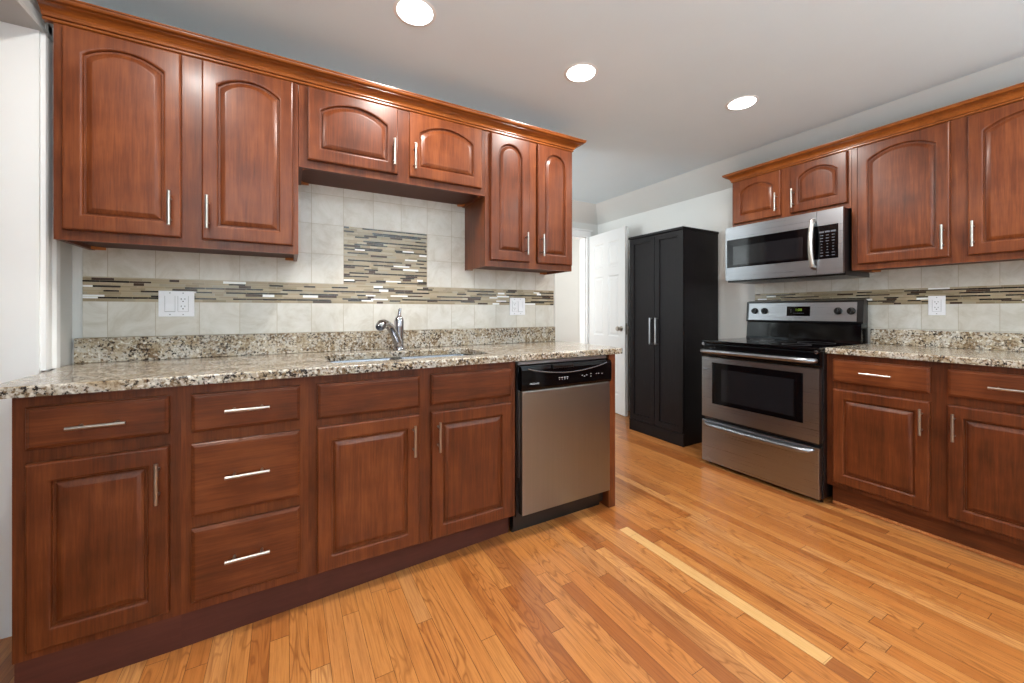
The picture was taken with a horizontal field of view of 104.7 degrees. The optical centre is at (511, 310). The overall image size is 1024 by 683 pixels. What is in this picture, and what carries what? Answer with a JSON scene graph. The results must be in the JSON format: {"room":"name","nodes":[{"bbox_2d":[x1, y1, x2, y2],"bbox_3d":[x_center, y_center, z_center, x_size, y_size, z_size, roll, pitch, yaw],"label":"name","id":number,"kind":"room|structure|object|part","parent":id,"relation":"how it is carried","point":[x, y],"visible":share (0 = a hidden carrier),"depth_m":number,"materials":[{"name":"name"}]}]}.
{"room":"kitchen","nodes":[
{"label":"kitchen","id":0,"kind":"room"},
{"bbox_2d":[54,241,71,368],"bbox_3d":[-1.175,-0.051,0.395,0.120,2.360,5.650,0,0,-30],"label":"wall","id":1,"kind":"structure","parent":0,"point":[65,248],"depth_m":1.57,"materials":[{"name":"paint"}]},
{"bbox_2d":[0,0,52,41],"bbox_3d":[-1.415,-1.036,0.834,0.138,0.080,1.450,0,0,-30],"label":"trim","id":2,"kind":"structure","parent":1,"relation":"attached to","point":[24,13],"depth_m":1.34,"materials":[{"name":"grey paint"}]},
{"bbox_2d":[0,21,59,638],"bbox_3d":[-1.749,0.026,1.420,0.138,2.205,0.100,0,0,-30],"label":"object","id":3,"kind":"structure","parent":1,"relation":"attached to","point":[29,252],"depth_m":1.38,"materials":[{"name":"white paint"}]},
{"bbox_2d":[72,85,445,363],"bbox_3d":[-0.837,-0.051,2.240,2.535,2.360,0.120,0,0,-30],"label":"wall","id":4,"kind":"structure","parent":0,"point":[77,252],"depth_m":1.63,"materials":[{"name":"paint"}]},
{"bbox_2d":[53,22,297,260],"bbox_3d":[-1.338,-0.631,1.673,0.755,0.759,0.354,0,0,-30],"label":"upper cabinet","id":5,"kind":"object","parent":4,"relation":"attached to","point":[155,149],"visible":1,"depth_m":1.52,"materials":[{"name":"brown wood"}]},
{"bbox_3d":[-1.439,-0.646,1.468,0.326,0.718,0.020,0,0,-30],"label":"door","id":6,"kind":"part","parent":5,"relation":"part of","materials":[{"name":"brown wood"}]},
{"bbox_3d":[-1.309,-0.392,1.509,0.012,0.130,0.040,0,0,-30],"label":"handle","id":7,"kind":"part","parent":5,"relation":"part of","materials":[{"name":"silver metal"}]},
{"bbox_3d":[-1.355,-0.273,1.703,0.723,0.014,0.268,0,0,-30],"label":"panel","id":8,"kind":"part","parent":5,"relation":"part of","materials":[{"name":"brown wood"}]},
{"bbox_3d":[-1.209,-0.392,1.566,0.012,0.130,0.040,0,0,-30],"label":"handle","id":9,"kind":"part","parent":5,"relation":"part of","materials":[{"name":"silver metal"}]},
{"bbox_3d":[-1.103,-0.646,1.659,0.319,0.718,0.020,0,0,-30],"label":"door","id":10,"kind":"part","parent":5,"relation":"part of","materials":[{"name":"brown wood"}]},
{"bbox_2d":[37,0,586,151],"bbox_3d":[-0.652,-1.044,2.060,2.379,0.064,0.363,0,0,-30],"label":"crown molding","id":11,"kind":"structure","parent":5,"relation":"on","point":[73,13],"depth_m":1.68,"materials":[{"name":"brown wood"}]},
{"bbox_2d":[82,184,553,337],"bbox_3d":[-0.739,-0.333,2.220,2.380,0.890,0.010,0,0,-30],"label":"tile backsplash","id":12,"kind":"structure","parent":4,"relation":"attached to","point":[364,257],"depth_m":2.10,"materials":[{"name":"beige tile"}]},
{"bbox_2d":[158,291,193,316],"bbox_3d":[-1.505,-0.032,1.771,0.125,0.115,0.010,0,0,-30],"label":"wall outlet","id":13,"kind":"object","parent":12,"relation":"attached to","point":[170,303],"visible":1,"depth_m":1.77,"materials":[{"name":"white plastic"}]},
{"bbox_2d":[165,296,174,311],"bbox_3d":[-1.524,-0.031,1.758,0.036,0.071,0.005,0,0,-30],"label":"rocker switch","id":14,"kind":"object","parent":13,"relation":"attached to","point":[169,300],"depth_m":1.76,"materials":[{"name":"grey plastic"}]},
{"bbox_2d":[178,296,188,311],"bbox_3d":[-1.484,-0.032,1.781,0.038,0.071,0.004,0,0,-30],"label":"receptacle","id":15,"kind":"object","parent":13,"relation":"attached to","point":[183,301],"depth_m":1.78,"materials":[{"name":"white plastic"}]},
{"bbox_2d":[510,298,524,314],"bbox_3d":[0.037,-0.030,2.650,0.118,0.115,0.010,0,0,-30],"label":"wall outlet","id":16,"kind":"object","parent":12,"relation":"attached to","point":[517,305],"visible":1,"depth_m":2.65,"materials":[{"name":"white plastic"}]},
{"bbox_2d":[512,301,516,311],"bbox_3d":[0.018,-0.030,2.638,0.035,0.068,0.003,0,0,-30],"label":"receptacle","id":17,"kind":"object","parent":16,"relation":"attached to","point":[514,303],"depth_m":2.64,"materials":[{"name":"white plastic"}]},
{"bbox_2d":[518,302,522,310],"bbox_3d":[0.058,-0.030,2.659,0.033,0.066,0.005,0,0,-30],"label":"rocker switch","id":18,"kind":"object","parent":16,"relation":"attached to","point":[520,304],"depth_m":2.66,"materials":[{"name":"grey plastic"}]},
{"bbox_2d":[298,84,484,207],"bbox_3d":[-0.609,-0.827,2.088,0.918,0.368,0.354,0,0,-30],"label":"upper cabinet","id":19,"kind":"object","parent":4,"relation":"attached to","point":[345,142],"visible":1,"depth_m":1.96,"materials":[{"name":"brown wood"}]},
{"bbox_3d":[-0.742,-0.842,1.865,0.397,0.327,0.020,0,0,-30],"label":"door","id":20,"kind":"part","parent":19,"relation":"part of","materials":[{"name":"brown wood"}]},
{"bbox_3d":[-0.627,-0.664,2.119,0.886,0.014,0.268,0,0,-30],"label":"panel","id":21,"kind":"part","parent":19,"relation":"part of","materials":[{"name":"brown wood"}]},
{"bbox_3d":[-0.575,-0.774,1.927,0.012,0.130,0.040,0,0,-30],"label":"handle","id":22,"kind":"part","parent":19,"relation":"part of","materials":[{"name":"silver metal"}]},
{"bbox_3d":[-0.486,-0.774,1.978,0.012,0.130,0.040,0,0,-30],"label":"handle","id":23,"kind":"part","parent":19,"relation":"part of","materials":[{"name":"silver metal"}]},
{"bbox_3d":[-0.344,-0.842,2.092,0.402,0.327,0.020,0,0,-30],"label":"door","id":24,"kind":"part","parent":19,"relation":"part of","materials":[{"name":"brown wood"}]},
{"bbox_2d":[465,131,571,274],"bbox_3d":[0.056,-0.631,2.468,0.610,0.759,0.354,0,0,-30],"label":"upper cabinet","id":25,"kind":"object","parent":4,"relation":"attached to","point":[522,222],"visible":1,"depth_m":2.33,"materials":[{"name":"brown wood"}]},
{"bbox_3d":[-0.010,-0.646,2.283,0.256,0.718,0.020,0,0,-30],"label":"door","id":26,"kind":"part","parent":25,"relation":"part of","materials":[{"name":"brown wood"}]},
{"bbox_3d":[0.039,-0.273,2.498,0.578,0.014,0.268,0,0,-30],"label":"panel","id":27,"kind":"part","parent":25,"relation":"part of","materials":[{"name":"brown wood"}]},
{"bbox_3d":[0.088,-0.392,2.305,0.012,0.130,0.040,0,0,-30],"label":"handle","id":28,"kind":"part","parent":25,"relation":"part of","materials":[{"name":"silver metal"}]},
{"bbox_3d":[0.185,-0.392,2.361,0.012,0.130,0.040,0,0,-30],"label":"handle","id":29,"kind":"part","parent":25,"relation":"part of","materials":[{"name":"silver metal"}]},
{"bbox_3d":[0.265,-0.646,2.440,0.258,0.718,0.020,0,0,-30],"label":"door","id":30,"kind":"part","parent":25,"relation":"part of","materials":[{"name":"brown wood"}]},
{"bbox_2d":[0,411,1023,682],"bbox_3d":[-0.259,1.179,1.464,6.200,0.100,7.200,0,0,-30],"label":"floor","id":31,"kind":"structure","parent":0,"point":[699,570],"depth_m":1.49,"materials":[{"name":"brown wood"}]},
{"bbox_2d":[12,386,180,682],"bbox_3d":[-1.401,0.688,1.456,0.378,0.882,0.649,0,0,-30],"label":"base cabinet","id":32,"kind":"object","parent":31,"relation":"on","point":[96,476],"visible":0.95,"depth_m":1.20,"materials":[{"name":"brown wood"}]},
{"bbox_3d":[-1.250,0.344,1.191,0.130,0.012,0.040,0,0,-30],"label":"handle","id":33,"kind":"part","parent":32,"relation":"part of","materials":[{"name":"silver metal"}]},
{"bbox_3d":[-1.264,0.341,1.217,0.318,0.123,0.020,0,0,-30],"label":"drawer","id":34,"kind":"part","parent":32,"relation":"part of","materials":[{"name":"brown wood"}]},
{"bbox_3d":[-1.264,0.715,1.217,0.318,0.544,0.020,0,0,-30],"label":"door","id":35,"kind":"part","parent":32,"relation":"part of","materials":[{"name":"brown wood"}]},
{"bbox_3d":[-1.132,0.549,1.259,0.012,0.130,0.040,0,0,-30],"label":"handle","id":36,"kind":"part","parent":32,"relation":"part of","materials":[{"name":"silver metal"}]},
{"bbox_2d":[181,377,307,647],"bbox_3d":[-1.073,0.688,1.643,0.378,0.882,0.649,0,0,-30],"label":"base cabinet","id":37,"kind":"object","parent":31,"relation":"on","point":[244,444],"visible":0.92,"depth_m":1.39,"materials":[{"name":"brown wood"}]},
{"bbox_3d":[-0.936,0.344,1.404,0.320,0.129,0.020,0,0,-30],"label":"drawer","id":38,"kind":"part","parent":37,"relation":"part of","materials":[{"name":"brown wood"}]},
{"bbox_3d":[-0.936,0.571,1.404,0.320,0.245,0.020,0,0,-30],"label":"drawer","id":39,"kind":"part","parent":37,"relation":"part of","materials":[{"name":"brown wood"}]},
{"bbox_3d":[-0.936,0.857,1.404,0.320,0.248,0.020,0,0,-30],"label":"drawer","id":40,"kind":"part","parent":37,"relation":"part of","materials":[{"name":"brown wood"}]},
{"bbox_3d":[-0.922,0.341,1.379,0.130,0.012,0.040,0,0,-30],"label":"handle","id":41,"kind":"part","parent":37,"relation":"part of","materials":[{"name":"silver metal"}]},
{"bbox_3d":[-0.922,0.567,1.379,0.130,0.012,0.040,0,0,-30],"label":"handle","id":42,"kind":"part","parent":37,"relation":"part of","materials":[{"name":"silver metal"}]},
{"bbox_3d":[-0.922,0.853,1.379,0.130,0.012,0.040,0,0,-30],"label":"handle","id":43,"kind":"part","parent":37,"relation":"part of","materials":[{"name":"silver metal"}]},
{"bbox_2d":[308,362,514,602],"bbox_3d":[-0.513,0.688,1.962,0.911,0.882,0.649,0,0,-30],"label":"base cabinet","id":44,"kind":"object","parent":31,"relation":"on","point":[407,468],"visible":0.95,"depth_m":1.67,"materials":[{"name":"brown wood"}]},
{"bbox_2d":[0,341,622,398],"bbox_3d":[-0.576,0.230,1.949,2.454,0.032,0.636,0,0,-30],"label":"countertop","id":45,"kind":"structure","parent":44,"relation":"on","point":[75,378],"depth_m":1.55,"materials":[{"name":"stone"}]},
{"bbox_2d":[74,327,554,362],"bbox_3d":[-0.743,0.163,2.208,2.400,0.102,0.028,0,0,-30],"label":"granite splash","id":46,"kind":"object","parent":45,"relation":"on","point":[108,349],"visible":0.96,"depth_m":1.96,"materials":[{"name":"beige stone"}]},
{"bbox_2d":[375,308,404,349],"bbox_3d":[-0.635,0.099,2.070,0.068,0.230,0.266,0,0,9],"label":"faucet","id":47,"kind":"object","parent":45,"relation":"on","point":[396,331],"visible":1,"depth_m":2.12,"materials":[{"name":"silver metal"}]},
{"bbox_3d":[-0.634,0.125,2.082,0.044,0.162,0.191,0,0,10],"label":"spout","id":48,"kind":"part","parent":47,"relation":"part of","materials":[{"name":"silver metal"}]},
{"bbox_2d":[329,354,470,362],"bbox_3d":[-0.505,0.344,1.951,0.753,0.193,0.368,0,0,-30],"label":"sink","id":49,"kind":"object","parent":45,"relation":"in","point":[446,355],"visible":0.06,"depth_m":2.08,"materials":[{"name":"metal"}]},
{"bbox_3d":[-0.686,0.344,1.848,0.337,0.193,0.368,0,0,-30],"label":"bowl","id":50,"kind":"part","parent":49,"relation":"part of","materials":[{"name":"metal"}]},
{"bbox_3d":[-0.348,0.334,2.040,0.392,0.173,0.368,0,0,-30],"label":"bowl","id":51,"kind":"part","parent":49,"relation":"part of","materials":[{"name":"metal"}]},
{"bbox_3d":[-0.574,0.725,1.610,0.397,0.559,0.020,0,0,-30],"label":"door","id":52,"kind":"part","parent":44,"relation":"part of","materials":[{"name":"brown wood"}]},
{"bbox_3d":[-0.412,0.549,1.669,0.012,0.130,0.040,0,0,-30],"label":"handle","id":53,"kind":"part","parent":44,"relation":"part of","materials":[{"name":"silver metal"}]},
{"bbox_3d":[-0.317,0.549,1.723,0.012,0.130,0.040,0,0,-30],"label":"handle","id":54,"kind":"part","parent":44,"relation":"part of","materials":[{"name":"silver metal"}]},
{"bbox_3d":[-0.180,0.725,1.835,0.403,0.559,0.020,0,0,-30],"label":"door","id":55,"kind":"part","parent":44,"relation":"part of","materials":[{"name":"brown wood"}]},
{"bbox_2d":[510,355,610,531],"bbox_3d":[0.154,0.692,2.338,0.605,0.875,0.616,0,0,-30],"label":"dishwasher","id":56,"kind":"object","parent":31,"relation":"on","point":[562,405],"visible":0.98,"depth_m":2.06,"materials":[{"name":"silver metal"}]},
{"bbox_3d":[0.256,1.079,2.158,0.599,0.100,0.040,0,0,-30],"label":"toe plate","id":57,"kind":"part","parent":56,"relation":"part of","materials":[{"name":"black plastic"}]},
{"bbox_3d":[0.294,0.707,2.100,0.579,0.613,0.031,0,0,-30],"label":"door","id":58,"kind":"part","parent":56,"relation":"part of","materials":[{"name":"silver metal"}]},
{"bbox_3d":[0.296,0.334,2.096,0.591,0.125,0.035,0,0,-30],"label":"control panel","id":59,"kind":"part","parent":56,"relation":"part of","materials":[{"name":"black glass"}]},
{"bbox_2d":[599,354,614,507],"bbox_3d":[0.428,0.688,2.533,0.050,0.882,0.599,0,0,-30],"label":"cabinet end panel","id":60,"kind":"object","parent":31,"relation":"on","point":[608,500],"visible":0.24,"depth_m":2.27,"materials":[{"name":"brown wood"}]},
{"bbox_2d":[628,226,718,446],"bbox_3d":[1.462,0.214,3.632,0.513,1.830,0.602,0,0,-30],"label":"wardrobe","id":61,"kind":"object","parent":31,"relation":"on","point":[674,271],"visible":1,"depth_m":3.42,"materials":[{"name":"black laminate"}]},
{"bbox_3d":[1.206,0.172,3.653,0.018,1.696,0.289,0,0,-30],"label":"door","id":62,"kind":"part","parent":61,"relation":"part of","materials":[{"name":"black laminate"}]},
{"bbox_3d":[1.241,0.180,3.537,0.036,0.239,0.012,0,0,-30],"label":"handle","id":63,"kind":"part","parent":61,"relation":"part of","materials":[{"name":"silver metal"}]},
{"bbox_3d":[1.272,0.180,3.483,0.036,0.239,0.012,0,0,-30],"label":"handle","id":64,"kind":"part","parent":61,"relation":"part of","materials":[{"name":"silver metal"}]},
{"bbox_3d":[1.351,0.172,3.399,0.018,1.696,0.289,0,0,-30],"label":"door","id":65,"kind":"part","parent":61,"relation":"part of","materials":[{"name":"black laminate"}]},
{"bbox_2d":[700,299,867,501],"bbox_3d":[1.859,0.525,2.758,0.743,1.207,0.752,0,0,-30],"label":"range","id":66,"kind":"object","parent":31,"relation":"on","point":[764,392],"visible":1,"depth_m":2.60,"materials":[{"name":"silver metal"}]},
{"bbox_3d":[1.935,0.001,3.155,0.033,0.048,0.048,0,0,-30],"label":"knob","id":67,"kind":"part","parent":66,"relation":"part of","materials":[{"name":"black plastic"}]},
{"bbox_3d":[1.604,0.522,2.616,0.022,0.297,0.579,0,0,-30],"label":"door glass","id":68,"kind":"part","parent":66,"relation":"part of","materials":[{"name":"black glass"}]},
{"bbox_3d":[1.578,0.828,2.601,0.052,0.040,0.699,0,0,-30],"label":"handle","id":69,"kind":"part","parent":66,"relation":"part of","materials":[{"name":"silver metal"}]},
{"bbox_3d":[1.563,0.291,2.589,0.063,0.030,0.741,0,0,-30],"label":"handle","id":70,"kind":"part","parent":66,"relation":"part of","materials":[{"name":"silver metal"}]},
{"bbox_3d":[1.611,0.949,2.619,0.035,0.300,0.744,0,0,-30],"label":"storage drawer","id":71,"kind":"part","parent":66,"relation":"part of","materials":[{"name":"silver metal"}]},
{"bbox_3d":[1.611,0.555,2.619,0.035,0.435,0.744,0,0,-30],"label":"oven door","id":72,"kind":"part","parent":66,"relation":"part of","materials":[{"name":"silver metal"}]},
{"bbox_3d":[1.609,0.280,2.615,0.046,0.099,0.746,0,0,-30],"label":"vent trim","id":73,"kind":"part","parent":66,"relation":"part of","materials":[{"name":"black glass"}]},
{"bbox_3d":[1.971,0.001,3.091,0.033,0.048,0.048,0,0,-30],"label":"knob","id":74,"kind":"part","parent":66,"relation":"part of","materials":[{"name":"black plastic"}]},
{"bbox_2d":[702,337,858,350],"bbox_3d":[1.857,0.225,2.756,0.604,0.020,0.748,0,0,-30],"label":"cooktop","id":75,"kind":"object","parent":66,"relation":"in","point":[751,343],"depth_m":2.69,"materials":[{"name":"black glass"}]},
{"bbox_3d":[2.098,0.006,2.902,0.018,0.130,0.698,0,0,-30],"label":"control panel","id":76,"kind":"part","parent":66,"relation":"part of","materials":[{"name":"silver metal"}]},
{"bbox_3d":[2.207,0.001,2.678,0.033,0.048,0.048,0,0,-30],"label":"knob","id":77,"kind":"part","parent":66,"relation":"part of","materials":[{"name":"black plastic"}]},
{"bbox_3d":[2.243,0.001,2.615,0.033,0.048,0.048,0,0,-30],"label":"knob","id":78,"kind":"part","parent":66,"relation":"part of","materials":[{"name":"black plastic"}]},
{"bbox_2d":[827,353,1023,565],"bbox_3d":[2.314,0.688,2.056,0.659,0.882,0.916,0,0,-30],"label":"base cabinet","id":79,"kind":"object","parent":31,"relation":"on","point":[935,448],"visible":1,"depth_m":1.94,"materials":[{"name":"brown wood"}]},
{"bbox_3d":[1.933,0.342,2.099,0.040,0.012,0.130,0,0,-30],"label":"handle","id":80,"kind":"part","parent":79,"relation":"part of","materials":[{"name":"silver metal"}]},
{"bbox_3d":[1.958,0.342,2.114,0.020,0.128,0.397,0,0,-30],"label":"drawer","id":81,"kind":"part","parent":79,"relation":"part of","materials":[{"name":"brown wood"}]},
{"bbox_3d":[1.958,0.718,2.114,0.020,0.539,0.397,0,0,-30],"label":"door","id":82,"kind":"part","parent":79,"relation":"part of","materials":[{"name":"brown wood"}]},
{"bbox_3d":[2.018,0.549,1.949,0.040,0.130,0.012,0,0,-30],"label":"handle","id":83,"kind":"part","parent":79,"relation":"part of","materials":[{"name":"silver metal"}]},
{"bbox_2d":[825,343,1023,368],"bbox_3d":[2.560,0.230,1.652,0.631,0.032,1.854,0,0,-30],"label":"countertop","id":84,"kind":"structure","parent":79,"relation":"on","point":[1011,359],"depth_m":2.03,"materials":[{"name":"stone"}]},
{"bbox_2d":[870,329,1023,351],"bbox_3d":[2.824,0.165,1.799,0.024,0.096,1.848,0,0,-30],"label":"granite splash","id":85,"kind":"object","parent":84,"relation":"on","point":[999,341],"visible":1,"depth_m":2.28,"materials":[{"name":"beige stone"}]},
{"bbox_3d":[2.072,0.549,1.854,0.040,0.130,0.012,0,0,-30],"label":"handle","id":86,"kind":"part","parent":79,"relation":"part of","materials":[{"name":"silver metal"}]},
{"bbox_3d":[2.183,0.342,1.718,0.020,0.128,0.393,0,0,-30],"label":"drawer","id":87,"kind":"part","parent":79,"relation":"part of","materials":[{"name":"brown wood"}]},
{"bbox_3d":[2.183,0.718,1.718,0.020,0.539,0.393,0,0,-30],"label":"door","id":88,"kind":"part","parent":79,"relation":"part of","materials":[{"name":"brown wood"}]},
{"bbox_3d":[2.158,0.342,1.704,0.040,0.012,0.130,0,0,-30],"label":"handle","id":89,"kind":"part","parent":79,"relation":"part of","materials":[{"name":"silver metal"}]},
{"bbox_2d":[832,500,1023,569],"bbox_3d":[2.381,1.121,1.464,0.010,0.016,1.985,0,0,-30],"label":"trim","id":90,"kind":"structure","parent":31,"relation":"on","point":[833,501],"depth_m":1.96,"materials":[{"name":"brown wood"}]},
{"bbox_2d":[79,0,1023,203],"bbox_3d":[0.594,-1.281,1.185,3.975,0.100,5.470,0,0,-30],"label":"ceiling","id":91,"kind":"structure","parent":0,"point":[653,111],"depth_m":1.90,"materials":[{"name":"paint"}]},
{"bbox_2d":[393,0,435,26],"bbox_3d":[-0.400,-1.228,1.625,0.174,0.006,0.174,0,0,-30],"label":"recessed light","id":92,"kind":"object","parent":91,"relation":"in","point":[415,13],"visible":1,"depth_m":1.62,"materials":[{"name":"white paint"}]},
{"bbox_2d":[564,62,597,82],"bbox_3d":[0.357,-1.228,2.042,0.174,0.006,0.174,0,0,-30],"label":"recessed light","id":93,"kind":"object","parent":91,"relation":"in","point":[578,72],"visible":1,"depth_m":2.03,"materials":[{"name":"white paint"}]},
{"bbox_2d":[725,95,758,110],"bbox_3d":[1.362,-1.228,2.337,0.174,0.006,0.174,0,0,-30],"label":"recessed light","id":94,"kind":"object","parent":91,"relation":"in","point":[743,102],"visible":1,"depth_m":2.33,"materials":[{"name":"white paint"}]},
{"bbox_2d":[554,274,554,326],"bbox_3d":[0.071,-0.051,4.990,1.668,2.360,0.900,0,0,-30],"label":"wall","id":95,"kind":"structure","parent":0,"point":[554,274],"depth_m":5.70,"materials":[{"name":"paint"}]},
{"bbox_2d":[572,221,597,236],"bbox_3d":[-0.752,-0.051,3.946,4.132,2.360,0.100,0,0,-30],"label":"wall","id":96,"kind":"structure","parent":0,"point":[593,227],"depth_m":4.85,"materials":[{"name":"paint"}]},
{"bbox_2d":[572,227,592,343],"bbox_3d":[0.537,0.069,4.660,0.970,2.120,0.135,0,0,-30],"label":"trim","id":97,"kind":"structure","parent":96,"relation":"attached to","point":[584,234],"depth_m":4.83,"materials":[{"name":"white paint"}]},
{"bbox_2d":[589,226,628,415],"bbox_3d":[1.088,0.110,4.517,0.159,2.022,0.686,0,0,-22],"label":"door leaf","id":98,"kind":"structure","parent":96,"relation":"in","point":[608,251],"depth_m":4.38,"materials":[{"name":"white paint"}]},
{"bbox_3d":[1.192,0.191,4.261,0.159,0.059,0.059,0,0,-22],"label":"knob","id":99,"kind":"part","parent":98,"relation":"part of","materials":[{"name":"beige"}]},
{"bbox_2d":[555,188,869,398],"bbox_3d":[2.272,-0.101,2.936,0.120,2.460,6.650,0,0,-30],"label":"wall","id":100,"kind":"structure","parent":0,"point":[713,211],"depth_m":3.86,"materials":[{"name":"paint"}]},
{"bbox_2d":[628,254,629,326],"bbox_3d":[1.401,-0.231,4.321,0.020,0.820,0.320,0,0,-30],"label":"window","id":101,"kind":"structure","parent":100,"relation":"in","point":[628,254],"depth_m":4.44,"materials":[{"name":"white paint"}]},
{"bbox_2d":[732,149,851,226],"bbox_3d":[2.035,-0.828,2.853,0.354,0.366,0.757,0,0,-30],"label":"upper cabinet","id":102,"kind":"object","parent":100,"relation":"attached to","point":[824,183],"visible":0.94,"depth_m":2.71,"materials":[{"name":"brown wood"}]},
{"bbox_3d":[1.829,-0.843,2.955,0.020,0.325,0.339,0,0,-30],"label":"door","id":103,"kind":"part","parent":102,"relation":"part of","materials":[{"name":"brown wood"}]},
{"bbox_3d":[1.877,-0.776,2.813,0.040,0.130,0.012,0,0,-30],"label":"handle","id":104,"kind":"part","parent":102,"relation":"part of","materials":[{"name":"silver metal"}]},
{"bbox_3d":[1.930,-0.776,2.719,0.040,0.130,0.012,0,0,-30],"label":"handle","id":105,"kind":"part","parent":102,"relation":"part of","materials":[{"name":"silver metal"}]},
{"bbox_2d":[726,207,869,283],"bbox_3d":[1.989,-0.430,2.830,0.452,0.422,0.748,0,0,-30],"label":"microwave","id":106,"kind":"object","parent":102,"relation":"attached to","point":[813,246],"visible":0.99,"depth_m":2.67,"materials":[{"name":"silver metal"}]},
{"bbox_3d":[1.824,-0.437,2.817,0.024,0.408,0.606,0,0,-30],"label":"door","id":107,"kind":"part","parent":106,"relation":"part of","materials":[{"name":"silver metal"}]},
{"bbox_3d":[1.825,-0.438,2.811,0.021,0.213,0.594,0,0,-30],"label":"door glass","id":108,"kind":"part","parent":106,"relation":"part of","materials":[{"name":"black glass"}]},
{"bbox_3d":[1.931,-0.433,2.543,0.068,0.332,0.029,0,0,-30],"label":"handle","id":109,"kind":"part","parent":106,"relation":"part of","materials":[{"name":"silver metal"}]},
{"bbox_3d":[2.022,-0.843,2.616,0.020,0.325,0.325,0,0,-30],"label":"door","id":110,"kind":"part","parent":102,"relation":"part of","materials":[{"name":"brown wood"}]},
{"bbox_2d":[722,82,1023,182],"bbox_3d":[2.525,-1.044,1.960,0.312,0.064,2.903,0,0,-30],"label":"crown molding","id":111,"kind":"structure","parent":102,"relation":"on","point":[1014,93],"depth_m":2.27,"materials":[{"name":"brown wood"}]},
{"bbox_2d":[755,260,1023,342],"bbox_3d":[2.707,-0.093,2.040,0.010,0.615,2.815,0,0,-30],"label":"tile backsplash","id":112,"kind":"structure","parent":100,"relation":"attached to","point":[980,297],"depth_m":2.36,"materials":[{"name":"beige tile"}]},
{"bbox_2d":[928,296,945,314],"bbox_3d":[2.522,-0.032,2.344,0.009,0.115,0.072,0,0,-30],"label":"wall outlet","id":113,"kind":"object","parent":112,"relation":"attached to","point":[936,304],"visible":1,"depth_m":2.34,"materials":[{"name":"white plastic"}]},
{"bbox_2d":[932,300,940,311],"bbox_3d":[2.520,-0.032,2.343,0.004,0.071,0.038,0,0,-30],"label":"receptacle","id":114,"kind":"object","parent":113,"relation":"attached to","point":[936,304],"depth_m":2.34,"materials":[{"name":"white plastic"}]},
{"bbox_2d":[852,100,1023,272],"bbox_3d":[2.454,-0.631,2.118,0.354,0.759,0.930,0,0,-30],"label":"upper cabinet","id":115,"kind":"object","parent":100,"relation":"attached to","point":[951,192],"visible":1,"depth_m":2.11,"materials":[{"name":"brown wood"}]},
{"bbox_3d":[2.224,-0.646,2.262,0.020,0.718,0.392,0,0,-30],"label":"door","id":116,"kind":"part","parent":115,"relation":"part of","materials":[{"name":"brown wood"}]},
{"bbox_3d":[2.285,-0.392,2.097,0.040,0.130,0.012,0,0,-30],"label":"handle","id":117,"kind":"part","parent":115,"relation":"part of","materials":[{"name":"silver metal"}]},
{"bbox_3d":[2.484,-0.273,2.136,0.268,0.014,0.898,0,0,-30],"label":"panel","id":118,"kind":"part","parent":115,"relation":"part of","materials":[{"name":"brown wood"}]},
{"bbox_3d":[2.338,-0.392,2.004,0.040,0.130,0.012,0,0,-30],"label":"handle","id":119,"kind":"part","parent":115,"relation":"part of","materials":[{"name":"silver metal"}]},
{"bbox_3d":[2.454,-0.646,1.859,0.020,0.718,0.409,0,0,-30],"label":"door","id":120,"kind":"part","parent":115,"relation":"part of","materials":[{"name":"brown wood"}]},
{"bbox_2d":[572,56,1023,224],"bbox_3d":[0.647,-1.209,1.382,4.262,0.284,5.760,0,0,-30],"label":"soffit","id":121,"kind":"structure","parent":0,"point":[708,179],"depth_m":2.83,"materials":[{"name":"paint"}]}
]}

